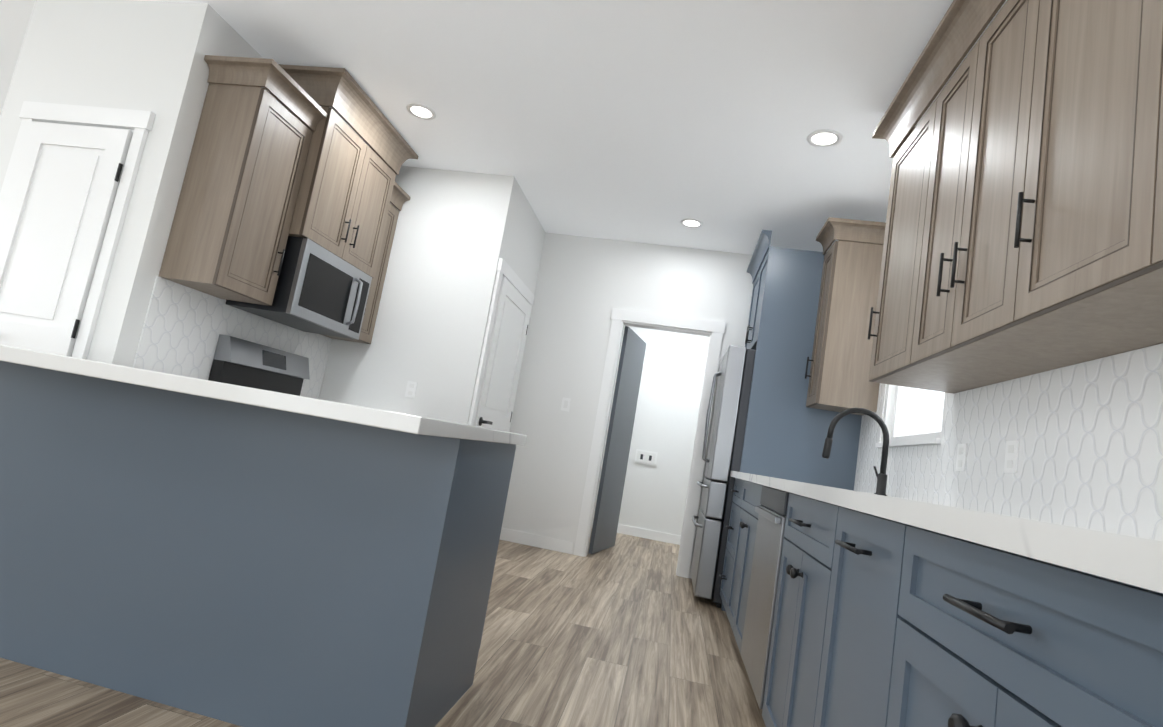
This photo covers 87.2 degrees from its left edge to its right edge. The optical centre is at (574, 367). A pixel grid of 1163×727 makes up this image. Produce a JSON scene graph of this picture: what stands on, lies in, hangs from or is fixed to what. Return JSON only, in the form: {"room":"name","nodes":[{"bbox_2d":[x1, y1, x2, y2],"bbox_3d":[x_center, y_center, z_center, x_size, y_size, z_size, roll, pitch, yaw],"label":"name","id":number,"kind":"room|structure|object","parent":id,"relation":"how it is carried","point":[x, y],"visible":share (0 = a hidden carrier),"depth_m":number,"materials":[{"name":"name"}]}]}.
{"room":"kitchen","nodes":[
{"label":"kitchen","id":0,"kind":"room"},
{"bbox_2d":[0,0,300,366],"bbox_3d":[-2.465,-0.427,3.834,1.060,2.780,1.690,8,-7,10],"label":"wall","id":1,"kind":"structure","parent":0,"point":[136,55],"depth_m":3.09,"materials":[{"name":"white paint"}]},
{"bbox_2d":[0,121,132,356],"bbox_3d":[-2.646,-0.210,2.914,0.605,2.043,0.093,8,-7,10],"label":"pantry door","id":2,"kind":"structure","parent":1,"relation":"in","point":[57,210],"depth_m":2.98,"materials":[{"name":"white wood"}]},
{"bbox_2d":[0,101,155,358],"bbox_3d":[-2.636,-0.253,2.954,0.772,2.165,0.029,8,-7,10],"label":"door frame","id":3,"kind":"structure","parent":1,"relation":"attached to","point":[140,123],"depth_m":3.00,"materials":[{"name":"white wood"}]},
{"bbox_2d":[133,276,331,398],"bbox_3d":[-1.976,-0.105,3.761,0.008,0.463,1.578,8,-7,10],"label":"backsplash","id":4,"kind":"structure","parent":1,"relation":"attached to","point":[184,327],"depth_m":3.33,"materials":[{"name":"tile"}]},
{"bbox_2d":[158,59,309,305],"bbox_3d":[-1.773,-0.959,3.279,0.327,1.155,0.428,8,-7,10],"label":"upper cabinet","id":5,"kind":"object","parent":1,"relation":"attached to","point":[291,153],"depth_m":3.10,"materials":[{"name":"beige wood"}]},
{"bbox_2d":[262,59,418,286],"bbox_3d":[-1.534,-1.173,3.925,0.497,0.963,1.020,8,-7,10],"label":"upper cabinet","id":6,"kind":"object","parent":1,"relation":"attached to","point":[343,188],"depth_m":3.73,"materials":[{"name":"beige wood"}]},
{"bbox_2d":[226,236,371,339],"bbox_3d":[-1.664,-0.484,3.841,0.473,0.442,0.760,8,-7,10],"label":"microwave","id":7,"kind":"object","parent":6,"relation":"attached to","point":[320,290],"visible":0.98,"depth_m":3.66,"materials":[{"name":"grey metal"}]},
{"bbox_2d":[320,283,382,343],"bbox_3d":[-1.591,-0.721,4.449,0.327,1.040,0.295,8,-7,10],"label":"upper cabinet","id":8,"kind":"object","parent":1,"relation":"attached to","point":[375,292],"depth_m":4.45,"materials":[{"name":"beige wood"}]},
{"bbox_2d":[0,529,765,726],"bbox_3d":[-3.027,0.725,2.053,11.200,0.100,12.400,8,-7,10],"label":"floor","id":9,"kind":"structure","parent":0,"point":[628,631],"depth_m":2.66,"materials":[{"name":"wood"}]},
{"bbox_2d":[0,361,515,726],"bbox_3d":[-1.345,0.526,2.150,2.072,0.875,0.656,8,-7,10],"label":"base cabinet","id":10,"kind":"object","parent":9,"relation":"on","point":[241,564],"visible":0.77,"depth_m":1.77,"materials":[{"name":"blue paint"}]},
{"bbox_2d":[0,345,526,445],"bbox_3d":[-1.325,0.095,2.414,2.300,0.040,1.737,8,-7,10],"label":"countertop","id":11,"kind":"structure","parent":10,"relation":"on","point":[396,421],"depth_m":1.47,"materials":[{"name":"stone"}]},
{"bbox_2d":[208,334,309,395],"bbox_3d":[-1.668,0.506,3.689,0.786,1.185,0.760,8,-7,10],"label":"range","id":12,"kind":"object","parent":9,"relation":"on","point":[240,362],"visible":0.15,"depth_m":3.69,"materials":[{"name":"grey metal"}]},
{"bbox_2d":[691,345,755,607],"bbox_3d":[1.425,0.840,4.568,0.971,1.785,0.888,8,-7,10],"label":"fridge","id":13,"kind":"object","parent":9,"relation":"on","point":[734,374],"visible":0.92,"depth_m":4.23,"materials":[{"name":"grey metal"}]},
{"bbox_2d":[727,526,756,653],"bbox_3d":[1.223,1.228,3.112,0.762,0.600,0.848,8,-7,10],"label":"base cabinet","id":14,"kind":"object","parent":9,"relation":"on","point":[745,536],"depth_m":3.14,"materials":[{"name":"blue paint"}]},
{"bbox_2d":[719,478,767,612],"bbox_3d":[1.344,1.186,3.731,0.762,0.876,0.596,8,-7,10],"label":"base cabinet","id":15,"kind":"object","parent":9,"relation":"on","point":[746,494],"depth_m":3.70,"materials":[{"name":"blue paint"}]},
{"bbox_2d":[730,471,1162,592],"bbox_3d":[1.038,0.393,1.570,0.789,0.040,5.148,8,-7,10],"label":"countertop","id":16,"kind":"structure","parent":15,"relation":"on","point":[1134,561],"depth_m":0.68,"materials":[{"name":"stone"}]},
{"bbox_2d":[822,408,888,495],"bbox_3d":[1.504,0.438,3.259,0.341,0.444,0.086,8,-7,10],"label":"faucet","id":17,"kind":"object","parent":16,"relation":"on","point":[881,476],"visible":0.96,"depth_m":3.24,"materials":[{"name":"black metal"}]},
{"bbox_2d":[741,486,792,708],"bbox_3d":[1.029,0.969,2.421,0.620,0.871,0.616,8,-7,10],"label":"dishwasher","id":18,"kind":"object","parent":9,"relation":"on","point":[761,601],"visible":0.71,"depth_m":2.38,"materials":[{"name":"grey metal"}]},
{"bbox_2d":[721,230,861,610],"bbox_3d":[1.591,0.434,4.593,0.807,2.640,0.937,8,-7,10],"label":"surround","id":19,"kind":"object","parent":9,"relation":"on","point":[786,432],"visible":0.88,"depth_m":4.19,"materials":[{"name":"blue paint"}]},
{"bbox_2d":[762,493,826,726],"bbox_3d":[1.019,0.878,1.731,0.762,0.876,0.738,8,-7,10],"label":"base cabinet","id":20,"kind":"object","parent":9,"relation":"on","point":[799,566],"depth_m":1.87,"materials":[{"name":"blue paint"}]},
{"bbox_2d":[799,503,882,726],"bbox_3d":[0.933,0.797,1.203,0.762,0.876,0.576,8,-7,10],"label":"base cabinet","id":21,"kind":"object","parent":9,"relation":"on","point":[839,652],"depth_m":1.41,"materials":[{"name":"blue paint"}]},
{"bbox_2d":[863,518,1162,726],"bbox_3d":[0.842,0.710,0.642,0.762,0.876,0.806,8,-7,10],"label":"base cabinet","id":22,"kind":"object","parent":9,"relation":"on","point":[880,622],"depth_m":0.75,"materials":[{"name":"blue paint"}]},
{"bbox_2d":[319,166,498,421],"bbox_3d":[-4.209,-0.570,5.067,7.040,2.780,0.120,8,-7,10],"label":"wall","id":23,"kind":"structure","parent":0,"point":[422,323],"depth_m":4.50,"materials":[{"name":"white paint"}]},
{"bbox_2d":[405,381,417,397],"bbox_3d":[-1.173,0.161,4.395,0.075,0.115,0.008,8,-7,10],"label":"electrical outlet","id":24,"kind":"object","parent":23,"relation":"attached to","point":[411,388],"visible":1,"depth_m":4.39,"materials":[{"name":"white plastic"}]},
{"bbox_2d":[451,175,545,430],"bbox_3d":[-0.644,0.021,4.919,0.120,2.780,1.140,8,-7,10],"label":"wall","id":25,"kind":"structure","parent":0,"point":[516,233],"depth_m":4.50,"materials":[{"name":"white paint"}]},
{"bbox_2d":[468,258,534,431],"bbox_3d":[-0.630,0.334,4.828,0.029,2.150,1.044,8,-7,10],"label":"door frame","id":26,"kind":"structure","parent":25,"relation":"attached to","point":[504,268],"depth_m":4.44,"materials":[{"name":"white wood"}]},
{"bbox_2d":[474,276,530,431],"bbox_3d":[-0.605,0.388,4.819,0.093,2.028,0.867,8,-7,10],"label":"hall door","id":27,"kind":"structure","parent":25,"relation":"in","point":[502,366],"depth_m":4.80,"materials":[{"name":"white wood"}]},
{"bbox_2d":[0,0,1006,254],"bbox_3d":[-2.545,-2.093,2.408,11.200,0.100,12.400,8,-7,10],"label":"ceiling","id":28,"kind":"structure","parent":0,"point":[644,120],"depth_m":3.31,"materials":[{"name":"white paint"}]},
{"bbox_2d":[406,103,435,119],"bbox_3d":[-0.952,-1.589,3.803,0.184,0.006,0.184,8,-7,10],"label":"recessed light","id":29,"kind":"object","parent":28,"relation":"in","point":[420,111],"visible":1,"depth_m":3.80,"materials":[{"name":"white plastic"}]},
{"bbox_2d":[680,218,702,227],"bbox_3d":[0.929,-1.137,4.832,0.184,0.006,0.184,8,-7,10],"label":"recessed light","id":30,"kind":"object","parent":28,"relation":"in","point":[691,223],"visible":1,"depth_m":4.83,"materials":[{"name":"white plastic"}]},
{"bbox_2d":[806,129,842,146],"bbox_3d":[1.368,-1.250,3.343,0.184,0.006,0.184,8,-7,10],"label":"recessed light","id":31,"kind":"object","parent":28,"relation":"in","point":[824,138],"visible":1,"depth_m":3.34,"materials":[{"name":"white plastic"}]},
{"bbox_2d":[502,232,763,577],"bbox_3d":[0.740,0.306,5.296,2.760,2.780,0.120,8,-7,10],"label":"wall","id":32,"kind":"structure","parent":0,"point":[585,286],"depth_m":5.38,"materials":[{"name":"white paint"}]},
{"bbox_2d":[500,528,573,553],"bbox_3d":[-0.366,1.477,5.222,0.729,0.100,0.022,8,-7,10],"label":"baseboard","id":33,"kind":"structure","parent":32,"relation":"attached to","point":[539,541],"depth_m":5.21,"materials":[{"name":"white wood"}]},
{"bbox_2d":[561,397,570,411],"bbox_3d":[-0.074,0.328,5.359,0.075,0.115,0.008,8,-7,10],"label":"light switch","id":34,"kind":"object","parent":32,"relation":"attached to","point":[565,405],"visible":1,"depth_m":5.36,"materials":[{"name":"white plastic"}]},
{"bbox_2d":[588,326,645,553],"bbox_3d":[0.426,0.683,5.726,0.035,2.018,0.740,7,-8,20],"label":"laundry door","id":35,"kind":"structure","parent":32,"relation":"in","point":[615,461],"depth_m":5.62,"materials":[{"name":"grey wood"}]},
{"bbox_2d":[574,308,725,577],"bbox_3d":[0.651,0.607,5.253,0.980,2.150,0.143,8,-7,10],"label":"door frame","id":36,"kind":"structure","parent":32,"relation":"attached to","point":[711,329],"depth_m":5.23,"materials":[{"name":"white wood"}]},
{"bbox_2d":[593,326,709,535],"bbox_3d":[1.048,0.597,7.189,2.760,2.780,0.120,8,-7,10],"label":"wall","id":37,"kind":"structure","parent":0,"point":[654,498],"depth_m":7.11,"materials":[{"name":"white paint"}]},
{"bbox_2d":[592,519,680,544],"bbox_3d":[0.871,1.906,6.948,2.639,0.100,0.012,8,-7,10],"label":"baseboard","id":38,"kind":"structure","parent":37,"relation":"attached to","point":[623,529],"depth_m":6.95,"materials":[{"name":"white wood"}]},
{"bbox_2d":[634,449,657,465],"bbox_3d":[0.833,1.047,7.081,0.249,0.160,0.023,8,-7,10],"label":"outlet","id":39,"kind":"object","parent":37,"relation":"attached to","point":[646,457],"visible":1,"depth_m":7.07,"materials":[{"name":"white plastic"}]},
{"bbox_2d":[881,221,945,447],"bbox_3d":[1.564,-0.041,1.424,0.140,2.780,12.000,8,-7,10],"label":"wall","id":40,"kind":"structure","parent":0,"point":[889,405],"depth_m":3.63,"materials":[{"name":"white paint"}]},
{"bbox_2d":[805,217,885,415],"bbox_3d":[1.784,-0.322,4.008,0.437,1.200,0.368,8,-7,10],"label":"upper cabinet","id":41,"kind":"object","parent":40,"relation":"attached to","point":[838,376],"visible":0.9,"depth_m":3.91,"materials":[{"name":"beige wood"}]},
{"bbox_2d":[854,343,1162,540],"bbox_3d":[1.560,-0.320,1.595,0.008,1.534,5.148,8,-7,10],"label":"backsplash","id":42,"kind":"structure","parent":40,"relation":"attached to","point":[1088,435],"depth_m":1.95,"materials":[{"name":"tile"}]},
{"bbox_2d":[955,444,967,470],"bbox_3d":[1.627,0.380,2.568,0.008,0.115,0.075,8,-7,10],"label":"outlet","id":43,"kind":"object","parent":42,"relation":"attached to","point":[961,457],"visible":1,"depth_m":2.56,"materials":[{"name":"white plastic"}]},
{"bbox_2d":[1004,440,1018,472],"bbox_3d":[1.566,0.321,2.188,0.008,0.115,0.075,8,-7,10],"label":"outlet","id":44,"kind":"object","parent":42,"relation":"attached to","point":[1011,457],"visible":1,"depth_m":2.18,"materials":[{"name":"white plastic"}]},
{"bbox_2d":[868,0,1162,392],"bbox_3d":[1.302,-0.809,1.057,0.452,1.265,3.870,8,-7,10],"label":"upper cabinet","id":45,"kind":"object","parent":40,"relation":"attached to","point":[1023,236],"visible":1,"depth_m":1.72,"materials":[{"name":"beige wood"}]},
{"label":"outside","id":46,"kind":"structure","parent":0,"visible":0},
{"bbox_2d":[875,386,944,447],"bbox_3d":[1.898,-0.116,3.277,0.160,1.105,0.860,8,-7,10],"label":"window","id":47,"kind":"structure","parent":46,"point":[925,411],"depth_m":3.42,"materials":[{"name":"glass"}]}
]}

